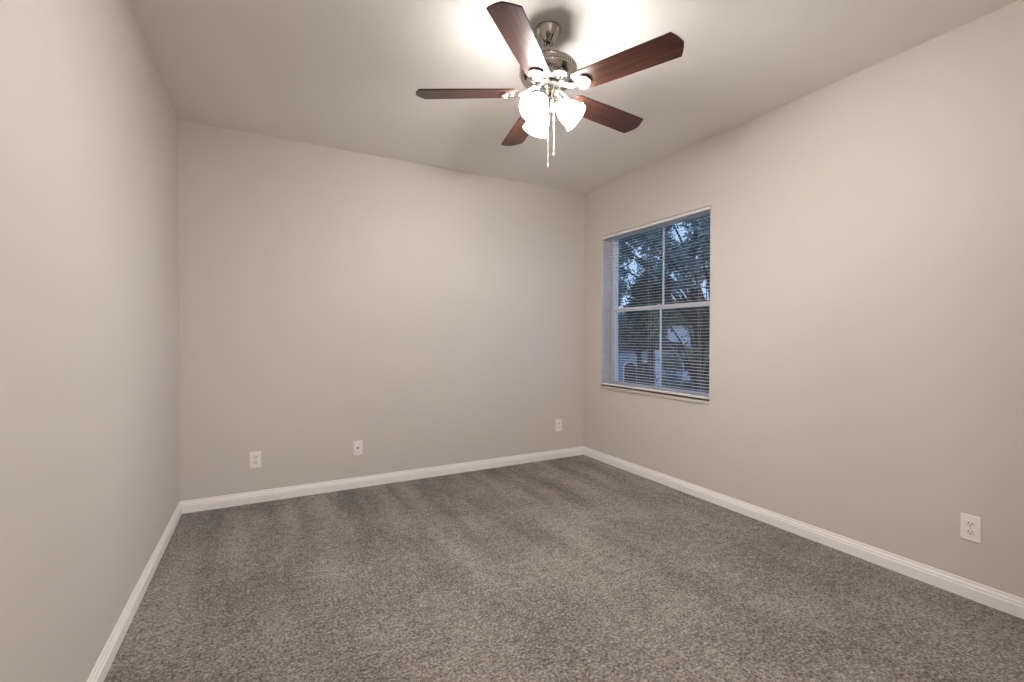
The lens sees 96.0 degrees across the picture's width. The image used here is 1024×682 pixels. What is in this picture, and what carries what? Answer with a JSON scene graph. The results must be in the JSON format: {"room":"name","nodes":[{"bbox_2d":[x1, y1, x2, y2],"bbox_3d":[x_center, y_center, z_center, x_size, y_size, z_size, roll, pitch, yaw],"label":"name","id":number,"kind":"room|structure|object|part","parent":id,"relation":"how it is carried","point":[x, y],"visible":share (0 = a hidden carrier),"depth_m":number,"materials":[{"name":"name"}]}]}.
{"room":"empty bedroom","nodes":[
{"label":"empty bedroom","id":0,"kind":"room"},
{"bbox_2d":[0,0,179,681],"bbox_3d":[-1.386,-0.143,1.253,0.200,2.740,4.721,0,1,-28],"label":"wall","id":1,"kind":"structure","parent":0,"point":[90,474],"depth_m":1.49,"materials":[{"name":"grey paint"}]},
{"bbox_2d":[87,502,181,681],"bbox_3d":[-1.294,1.184,1.317,0.014,0.086,4.321,0,1,-28],"label":"baseboard","id":2,"kind":"structure","parent":1,"relation":"attached to","point":[103,664],"depth_m":2.01,"materials":[{"name":"white paint"}]},
{"bbox_2d":[178,120,583,500],"bbox_3d":[-0.828,-0.170,4.116,3.488,2.740,0.200,0,1,-28],"label":"wall","id":3,"kind":"structure","parent":0,"point":[330,299],"depth_m":3.78,"materials":[{"name":"grey paint"}]},
{"bbox_2d":[250,451,260,467],"bbox_3d":[-1.910,0.883,3.430,0.073,0.121,0.009,0,1,-28],"label":"wall outlet","id":4,"kind":"object","parent":3,"relation":"attached to","point":[255,457],"visible":1,"depth_m":3.43,"materials":[{"name":"white plastic"}]},
{"bbox_2d":[353,440,361,455],"bbox_3d":[-1.261,0.876,3.774,0.071,0.118,0.014,0,1,-28],"label":"cable jack","id":5,"kind":"object","parent":3,"relation":"attached to","point":[357,445],"visible":1,"depth_m":3.77,"materials":[{"name":"white plastic"}]},
{"bbox_2d":[180,446,582,513],"bbox_3d":[-0.780,1.158,4.035,3.488,0.086,0.014,0,1,-28],"label":"baseboard","id":6,"kind":"structure","parent":3,"relation":"attached to","point":[195,505],"depth_m":3.79,"materials":[{"name":"white paint"}]},
{"bbox_2d":[556,419,561,430],"bbox_3d":[0.478,0.861,4.708,0.073,0.121,0.009,0,1,-28],"label":"wall outlet","id":7,"kind":"object","parent":3,"relation":"attached to","point":[558,421],"visible":1,"depth_m":4.71,"materials":[{"name":"white plastic"}]},
{"bbox_2d":[104,455,1023,681],"bbox_3d":[0.236,1.297,2.138,3.888,0.150,4.721,0,1,-28],"label":"floor","id":8,"kind":"structure","parent":0,"point":[580,568],"depth_m":2.20,"materials":[{"name":"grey carpet"}]},
{"bbox_2d":[130,0,1018,193],"bbox_3d":[0.242,-1.593,2.109,3.888,0.150,4.721,0,1,-28],"label":"ceiling","id":9,"kind":"structure","parent":0,"point":[339,74],"depth_m":2.55,"materials":[{"name":"white paint"}]},
{"bbox_2d":[416,1,683,167],"bbox_3d":[0.198,-1.180,2.287,1.219,0.680,1.232,0,1,-28],"label":"ceiling fan","id":10,"kind":"object","parent":9,"relation":"hanging from","point":[547,73],"visible":1,"depth_m":2.16,"materials":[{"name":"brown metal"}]},
{"bbox_3d":[-0.224,-1.213,2.261,0.500,0.006,0.141,0,12,1],"label":"blade","id":11,"kind":"part","parent":10,"relation":"part of","materials":[{"name":"brown wood"}]},
{"bbox_3d":[0.061,-1.216,2.635,0.141,0.006,0.500,-12,4,-16],"label":"blade","id":12,"kind":"part","parent":10,"relation":"part of","materials":[{"name":"brown wood"}]},
{"bbox_3d":[0.044,-1.208,1.875,0.141,0.006,0.500,12,5,19],"label":"blade","id":13,"kind":"part","parent":10,"relation":"part of","materials":[{"name":"brown wood"}]},
{"bbox_3d":[0.121,-1.119,2.178,0.134,0.134,0.115,1,42,36],"label":"lamp shade","id":14,"kind":"part","parent":10,"relation":"part of","materials":[{"name":"white glass"}]},
{"bbox_3d":[0.139,-1.121,2.339,0.134,0.134,0.115,0,-40,-24],"label":"lamp shade","id":15,"kind":"part","parent":10,"relation":"part of","materials":[{"name":"white glass"}]},
{"bbox_3d":[0.124,-1.125,2.183,0.060,0.060,0.102,1,42,36],"label":"bulb","id":16,"kind":"part","parent":10,"relation":"part of","materials":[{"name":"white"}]},
{"bbox_3d":[0.204,-1.036,2.244,0.005,0.237,0.005,1,1,39],"label":"pull chain","id":17,"kind":"part","parent":10,"relation":"part of","materials":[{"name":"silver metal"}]},
{"bbox_3d":[0.269,-1.119,2.243,0.115,0.134,0.134,41,5,4],"label":"lamp shade","id":18,"kind":"part","parent":10,"relation":"part of","materials":[{"name":"white glass"}]},
{"bbox_3d":[0.505,-1.214,2.480,0.500,0.006,0.141,0,-10,-35],"label":"blade","id":19,"kind":"part","parent":10,"relation":"part of","materials":[{"name":"brown wood"}]},
{"bbox_3d":[0.494,-1.209,2.010,0.500,0.006,0.141,1,-10,37],"label":"blade","id":20,"kind":"part","parent":10,"relation":"part of","materials":[{"name":"brown wood"}]},
{"bbox_2d":[583,0,1023,598],"bbox_3d":[1.865,-0.153,2.994,0.200,2.740,4.721,0,1,-28],"label":"wall","id":21,"kind":"structure","parent":0,"point":[866,351],"depth_m":2.58,"materials":[{"name":"grey paint"}]},
{"bbox_2d":[600,211,709,404],"bbox_3d":[1.274,-0.278,4.082,0.206,1.508,1.280,0,1,-28],"label":"window","id":22,"kind":"structure","parent":21,"relation":"in","point":[614,326],"depth_m":4.21,"materials":[{"name":"white plastic"}]},
{"bbox_3d":[1.242,0.463,4.073,0.138,0.028,1.280,0,1,-28],"label":"sill","id":23,"kind":"part","parent":22,"relation":"part of","materials":[{"name":"stone"}]},
{"bbox_2d":[602,206,709,399],"bbox_3d":[1.207,-0.295,4.046,0.031,1.466,1.260,0,1,-28],"label":"window blind","id":24,"kind":"object","parent":22,"relation":"attached to","point":[707,208],"visible":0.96,"depth_m":3.92,"materials":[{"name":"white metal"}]},
{"bbox_3d":[1.208,-0.292,4.046,0.028,1.438,0.001,0,1,-28],"label":"ladder cord","id":25,"kind":"part","parent":24,"relation":"part of","materials":[{"name":"white fabric"}]},
{"bbox_3d":[1.203,0.428,4.052,0.027,0.020,1.260,0,1,-28],"label":"rail","id":26,"kind":"part","parent":24,"relation":"part of","materials":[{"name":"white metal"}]},
{"bbox_3d":[1.208,-1.015,4.039,0.030,0.026,1.260,0,1,-28],"label":"head rail","id":27,"kind":"part","parent":24,"relation":"part of","materials":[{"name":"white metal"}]},
{"bbox_3d":[1.458,-0.287,3.579,0.028,1.438,0.001,0,1,-28],"label":"ladder cord","id":28,"kind":"part","parent":24,"relation":"part of","materials":[{"name":"white fabric"}]},
{"bbox_3d":[1.319,0.056,4.110,0.026,0.753,1.218,0,1,-28],"label":"sash","id":29,"kind":"part","parent":22,"relation":"part of","materials":[{"name":"white plastic"}]},
{"bbox_3d":[1.347,-0.656,4.117,0.026,0.735,1.218,0,1,-28],"label":"sash","id":30,"kind":"part","parent":22,"relation":"part of","materials":[{"name":"white plastic"}]},
{"bbox_2d":[583,446,1023,618],"bbox_3d":[1.768,1.174,2.957,0.014,0.086,4.321,0,1,-28],"label":"baseboard","id":31,"kind":"structure","parent":21,"relation":"attached to","point":[1005,602],"depth_m":2.65,"materials":[{"name":"white paint"}]},
{"bbox_2d":[960,513,980,542],"bbox_3d":[2.180,0.888,2.191,0.009,0.121,0.073,0,1,-28],"label":"wall outlet","id":32,"kind":"object","parent":21,"relation":"attached to","point":[970,526],"visible":1,"depth_m":2.19,"materials":[{"name":"white plastic"}]},
{"bbox_2d":[965,529,974,535],"bbox_3d":[2.178,0.908,2.190,0.003,0.027,0.034,0,1,-28],"label":"receptacle","id":33,"kind":"object","parent":32,"relation":"attached to","point":[968,532],"depth_m":2.19,"materials":[{"name":"grey plastic"}]},
{"bbox_2d":[966,520,974,526],"bbox_3d":[2.178,0.869,2.190,0.003,0.027,0.034,0,1,-28],"label":"receptacle","id":34,"kind":"object","parent":32,"relation":"attached to","point":[969,523],"depth_m":2.19,"materials":[{"name":"grey plastic"}]},
{"label":"outside","id":35,"kind":"structure","parent":0,"visible":0},
{"bbox_2d":[683,381,695,390],"bbox_3d":[24.801,3.812,53.023,86.242,0.300,110.000,0,1,-28],"label":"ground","id":36,"kind":"structure","parent":35,"point":[690,384],"depth_m":38.38,"materials":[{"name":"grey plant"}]},
{"bbox_2d":[618,263,634,352],"bbox_3d":[3.108,0.696,14.531,2.251,6.714,2.049,0,1,-28],"label":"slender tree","id":37,"kind":"object","parent":36,"relation":"on","point":[621,323],"visible":0.12,"depth_m":14.94,"materials":[{"name":"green plant"}]},
{"bbox_2d":[618,315,668,383],"bbox_3d":[6.719,1.046,25.094,2.207,5.842,4.964,1,1,43],"label":"oak tree","id":38,"kind":"object","parent":36,"relation":"on","point":[639,329],"visible":0.5,"depth_m":24.61,"materials":[{"name":"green plant"}]},
{"bbox_2d":[630,359,658,385],"bbox_3d":[8.704,2.555,29.768,1.865,2.733,1.662,0,1,-8],"label":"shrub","id":39,"kind":"object","parent":36,"relation":"on","point":[644,371],"visible":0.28,"depth_m":29.47,"materials":[{"name":"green plant"}]},
{"bbox_2d":[624,270,675,385],"bbox_3d":[5.072,0.566,17.112,2.081,6.948,3.434,0,1,18],"label":"oak tree","id":40,"kind":"object","parent":36,"relation":"on","point":[642,314],"visible":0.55,"depth_m":16.80,"materials":[{"name":"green plant"}]},
{"bbox_2d":[618,338,686,389],"bbox_3d":[9.506,1.262,39.866,10.000,5.000,9.060,0,1,13],"label":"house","id":41,"kind":"structure","parent":36,"relation":"on","point":[625,355],"depth_m":35.70,"materials":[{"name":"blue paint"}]},
{"bbox_3d":[9.187,2.747,35.792,0.904,2.112,0.040,0,1,13],"label":"arched door","id":42,"kind":"part","parent":41,"relation":"part of","materials":[{"name":"grey"}]},
{"bbox_2d":[619,215,709,344],"bbox_3d":[3.277,0.415,9.204,3.777,7.411,2.198,0,1,19],"label":"oak tree","id":43,"kind":"object","parent":36,"relation":"on","point":[702,330],"visible":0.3,"depth_m":9.12,"materials":[{"name":"green plant"}]},
{"bbox_2d":[656,370,682,388],"bbox_3d":[8.718,2.784,25.382,1.685,2.367,1.545,0,1,-28],"label":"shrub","id":44,"kind":"object","parent":36,"relation":"on","point":[674,379],"visible":0.38,"depth_m":25.21,"materials":[{"name":"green plant"}]},
{"bbox_2d":[654,348,689,389],"bbox_3d":[9.873,2.059,28.379,1.852,3.752,1.835,0,1,-28],"label":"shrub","id":45,"kind":"object","parent":36,"relation":"on","point":[677,362],"visible":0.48,"depth_m":28.14,"materials":[{"name":"green plant"}]},
{"bbox_2d":[646,257,709,391],"bbox_3d":[5.188,0.856,13.156,3.171,6.439,2.172,0,1,-3],"label":"oak tree","id":46,"kind":"object","parent":36,"relation":"on","point":[696,344],"visible":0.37,"depth_m":12.78,"materials":[{"name":"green plant"}]},
{"bbox_2d":[665,322,708,380],"bbox_3d":[18.010,0.162,46.647,8.500,7.100,9.000,0,1,21],"label":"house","id":47,"kind":"structure","parent":36,"relation":"on","point":[681,330],"depth_m":43.14,"materials":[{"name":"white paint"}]},
{"bbox_2d":[684,364,708,392],"bbox_3d":[9.889,2.489,23.938,1.919,2.986,1.620,0,1,14],"label":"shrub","id":48,"kind":"object","parent":36,"relation":"on","point":[707,378],"visible":0.11,"depth_m":23.69,"materials":[{"name":"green plant"}]}
]}

